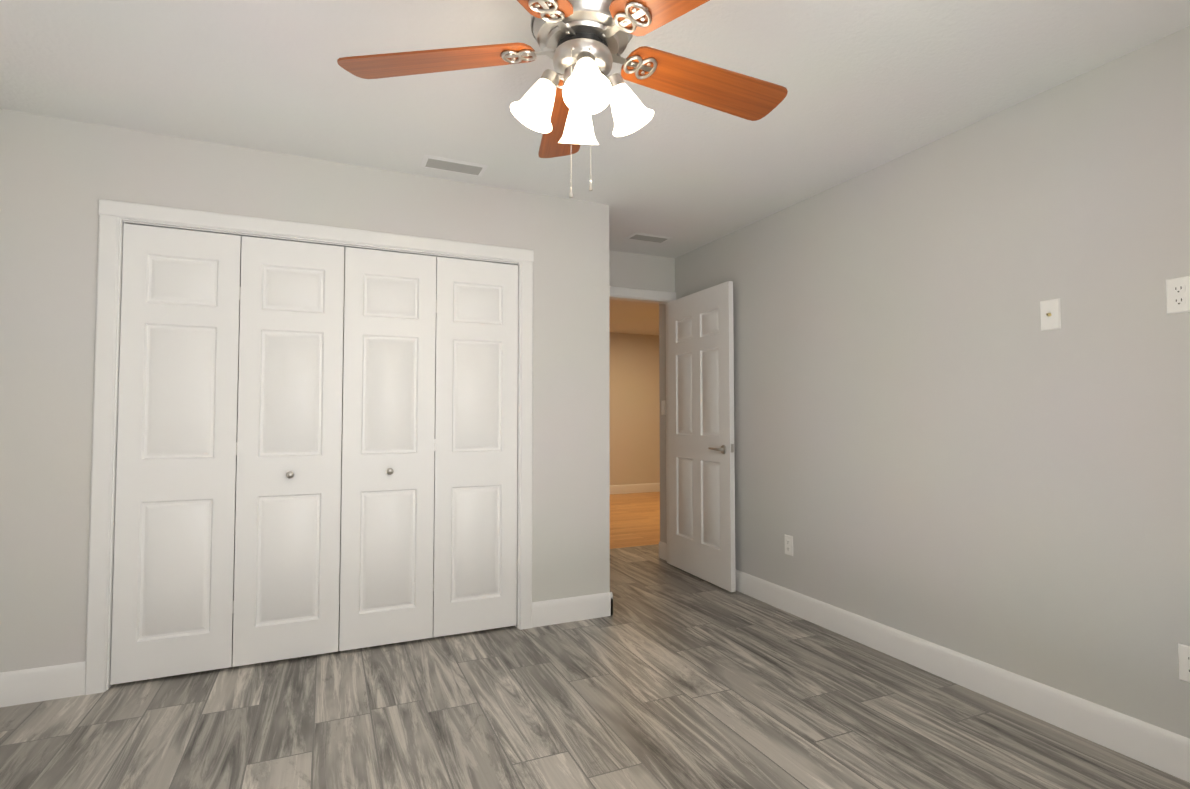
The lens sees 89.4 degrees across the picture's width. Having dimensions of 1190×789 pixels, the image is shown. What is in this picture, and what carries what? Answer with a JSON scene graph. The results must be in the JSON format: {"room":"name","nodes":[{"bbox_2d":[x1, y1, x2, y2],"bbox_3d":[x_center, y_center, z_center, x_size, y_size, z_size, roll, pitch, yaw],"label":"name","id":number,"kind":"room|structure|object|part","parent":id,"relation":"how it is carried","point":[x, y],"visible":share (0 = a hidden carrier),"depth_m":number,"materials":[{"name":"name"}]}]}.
{"room":"empty bedroom","nodes":[
{"label":"empty bedroom","id":0,"kind":"room"},
{"bbox_2d":[0,109,609,672],"bbox_3d":[-1.191,0.059,3.009,2.750,2.400,0.100,1,-2,-24],"label":"wall","id":1,"kind":"structure","parent":0,"point":[60,179],"depth_m":2.65,"materials":[{"name":"grey paint"}]},
{"bbox_2d":[0,661,84,706],"bbox_3d":[-2.254,1.173,2.430,0.310,0.132,0.014,1,-2,-24],"label":"baseboard","id":2,"kind":"structure","parent":1,"relation":"attached to","point":[32,685],"depth_m":2.43,"materials":[{"name":"white wood"}]},
{"bbox_2d":[110,223,343,684],"bbox_3d":[-1.644,0.248,2.758,0.888,1.975,0.075,1,-2,-24],"label":"bifold door","id":3,"kind":"structure","parent":1,"relation":"in","point":[194,304],"depth_m":2.75,"materials":[{"name":"white paint"}]},
{"bbox_2d":[84,199,533,694],"bbox_3d":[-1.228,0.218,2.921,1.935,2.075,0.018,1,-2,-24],"label":"trim","id":4,"kind":"structure","parent":1,"relation":"attached to","point":[111,213],"depth_m":2.60,"materials":[{"name":"white wood"}]},
{"bbox_2d":[123,221,517,264],"bbox_3d":[-1.246,-0.740,2.996,1.785,0.004,0.026,1,-2,-24],"label":"trim","id":5,"kind":"structure","parent":1,"relation":"attached to","point":[201,230],"depth_m":2.93,"materials":[{"name":"white wood"}]},
{"bbox_2d":[339,247,517,650],"bbox_3d":[-0.830,0.262,3.122,0.888,1.975,0.075,1,-2,-24],"label":"bifold door","id":6,"kind":"structure","parent":1,"relation":"in","point":[429,475],"depth_m":3.11,"materials":[{"name":"white paint"}]},
{"bbox_2d":[532,592,611,627],"bbox_3d":[-0.139,1.207,3.375,0.455,0.132,0.014,1,-2,-24],"label":"baseboard","id":7,"kind":"structure","parent":1,"relation":"attached to","point":[563,610],"depth_m":3.37,"materials":[{"name":"white wood"}]},
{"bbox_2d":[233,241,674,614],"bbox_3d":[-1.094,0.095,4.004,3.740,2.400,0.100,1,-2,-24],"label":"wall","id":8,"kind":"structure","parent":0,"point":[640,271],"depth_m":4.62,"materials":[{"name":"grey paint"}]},
{"bbox_2d":[609,286,675,562],"bbox_3d":[0.165,0.253,4.552,0.988,2.125,0.118,1,-2,-24],"label":"door frame","id":9,"kind":"structure","parent":8,"relation":"attached to","point":[667,419],"depth_m":4.71,"materials":[{"name":"white wood"}]},
{"bbox_2d":[668,281,735,591],"bbox_3d":[0.741,0.280,4.315,0.135,2.030,0.821,1,-2,-22],"label":"door leaf","id":10,"kind":"structure","parent":9,"relation":"attached to","point":[701,438],"depth_m":4.23,"materials":[{"name":"white paint"}]},
{"bbox_2d":[0,544,1189,788],"bbox_3d":[1.342,1.285,2.887,7.510,0.060,5.250,1,-2,-24],"label":"floor","id":11,"kind":"structure","parent":0,"point":[666,676],"depth_m":2.27,"materials":[{"name":"grey wood"}]},
{"bbox_2d":[0,0,1189,334],"bbox_3d":[0.693,-1.136,4.548,7.610,0.100,8.650,1,-2,-24],"label":"ceiling","id":12,"kind":"structure","parent":0,"point":[870,84],"depth_m":2.27,"materials":[{"name":"white paint"}]},
{"bbox_2d":[420,154,488,176],"bbox_3d":[-0.703,-1.138,3.002,0.310,0.007,0.150,1,-2,-24],"label":"ceiling vent","id":13,"kind":"object","parent":12,"relation":"in","point":[450,165],"visible":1,"depth_m":2.99,"materials":[{"name":"white metal"}]},
{"bbox_2d":[337,0,787,197],"bbox_3d":[0.002,-0.835,1.589,1.248,0.718,1.286,1,-2,-24],"label":"ceiling fan","id":14,"kind":"object","parent":12,"relation":"hanging from","point":[582,44],"visible":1,"depth_m":1.58,"materials":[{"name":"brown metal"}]},
{"bbox_3d":[-0.424,-0.903,1.629,0.537,0.006,0.152,0,10,9],"label":"blade","id":15,"kind":"part","parent":14,"relation":"part of","materials":[{"name":"brown wood"}]},
{"bbox_3d":[-0.211,-0.918,1.214,0.152,0.006,0.537,12,4,27],"label":"blade","id":16,"kind":"part","parent":14,"relation":"part of","materials":[{"name":"brown wood"}]},
{"bbox_3d":[-0.095,-0.891,1.959,0.152,0.006,0.537,-12,0,-9],"label":"blade","id":17,"kind":"part","parent":14,"relation":"part of","materials":[{"name":"brown wood"}]},
{"label":"blade","id":18,"kind":"part","parent":14,"relation":"part of","materials":[{"name":"brown wood"}]},
{"bbox_3d":[0.321,-0.899,1.748,0.537,0.006,0.152,1,-14,-27],"label":"blade","id":19,"kind":"part","parent":14,"relation":"part of","materials":[{"name":"brown wood"}]},
{"bbox_2d":[625,232,672,242],"bbox_3d":[0.377,-1.094,4.213,0.300,0.007,0.150,1,-2,-24],"label":"ceiling vent","id":20,"kind":"object","parent":12,"relation":"in","point":[647,237],"visible":1,"depth_m":4.20,"materials":[{"name":"white metal"}]},
{"bbox_2d":[609,332,659,484],"bbox_3d":[0.156,0.275,8.943,4.960,2.400,0.100,1,-2,-24],"label":"wall","id":21,"kind":"structure","parent":0,"point":[634,405],"depth_m":9.07,"materials":[{"name":"paint"}]},
{"bbox_2d":[610,483,659,493],"bbox_3d":[0.180,1.406,8.850,4.760,0.132,0.014,1,-2,-24],"label":"baseboard","id":22,"kind":"structure","parent":21,"relation":"attached to","point":[634,488],"depth_m":9.03,"materials":[{"name":"white wood"}]},
{"bbox_2d":[610,492,659,548],"bbox_3d":[0.830,1.449,7.393,4.760,0.060,3.400,1,-2,-24],"label":"floor","id":23,"kind":"structure","parent":0,"point":[634,519],"depth_m":6.71,"materials":[{"name":"brown wood"}]},
{"bbox_2d":[659,26,1189,738],"bbox_3d":[1.537,0.052,2.827,0.100,2.400,4.700,1,-2,-24],"label":"wall","id":24,"kind":"structure","parent":0,"point":[941,438],"depth_m":2.46,"materials":[{"name":"grey paint"}]},
{"bbox_2d":[659,541,666,558],"bbox_3d":[2.197,1.290,5.661,3.684,0.132,0.014,1,-2,-24],"label":"baseboard","id":25,"kind":"structure","parent":24,"relation":"attached to","point":[662,546],"depth_m":4.85,"materials":[{"name":"white wood"}]},
{"bbox_2d":[661,401,665,414],"bbox_3d":[0.554,0.107,4.884,0.012,0.115,0.070,1,-2,-24],"label":"hall light switch","id":26,"kind":"object","parent":24,"relation":"attached to","point":[663,407],"visible":0.93,"depth_m":4.88,"materials":[{"name":"white plastic"}]},
{"bbox_2d":[785,534,792,555],"bbox_3d":[1.141,0.889,3.548,0.008,0.115,0.070,1,-2,-24],"label":"wall outlet","id":27,"kind":"object","parent":24,"relation":"attached to","point":[788,545],"visible":1,"depth_m":3.54,"materials":[{"name":"white plastic"}]},
{"bbox_2d":[735,569,1189,782],"bbox_3d":[1.539,1.180,2.640,0.014,0.132,4.432,1,-2,-24],"label":"baseboard","id":28,"kind":"structure","parent":24,"relation":"attached to","point":[1150,745],"depth_m":2.41,"materials":[{"name":"white wood"}]},
{"bbox_2d":[1040,298,1060,330],"bbox_3d":[1.722,-0.303,2.281,0.018,0.115,0.070,1,-2,-24],"label":"wall outlet","id":29,"kind":"object","parent":24,"relation":"attached to","point":[1050,314],"visible":1,"depth_m":2.28,"materials":[{"name":"white plastic"}]},
{"bbox_2d":[1166,276,1189,313],"bbox_3d":[1.881,-0.320,1.937,0.008,0.115,0.070,1,-2,-24],"label":"wall outlet","id":30,"kind":"object","parent":24,"relation":"attached to","point":[1177,295],"visible":1,"depth_m":1.94,"materials":[{"name":"white plastic"}]},
{"bbox_2d":[1178,643,1189,682],"bbox_3d":[1.881,0.854,1.894,0.008,0.115,0.070,1,-2,-24],"label":"wall outlet","id":31,"kind":"object","parent":24,"relation":"attached to","point":[1184,661],"visible":1,"depth_m":1.91,"materials":[{"name":"white plastic"}]}
]}

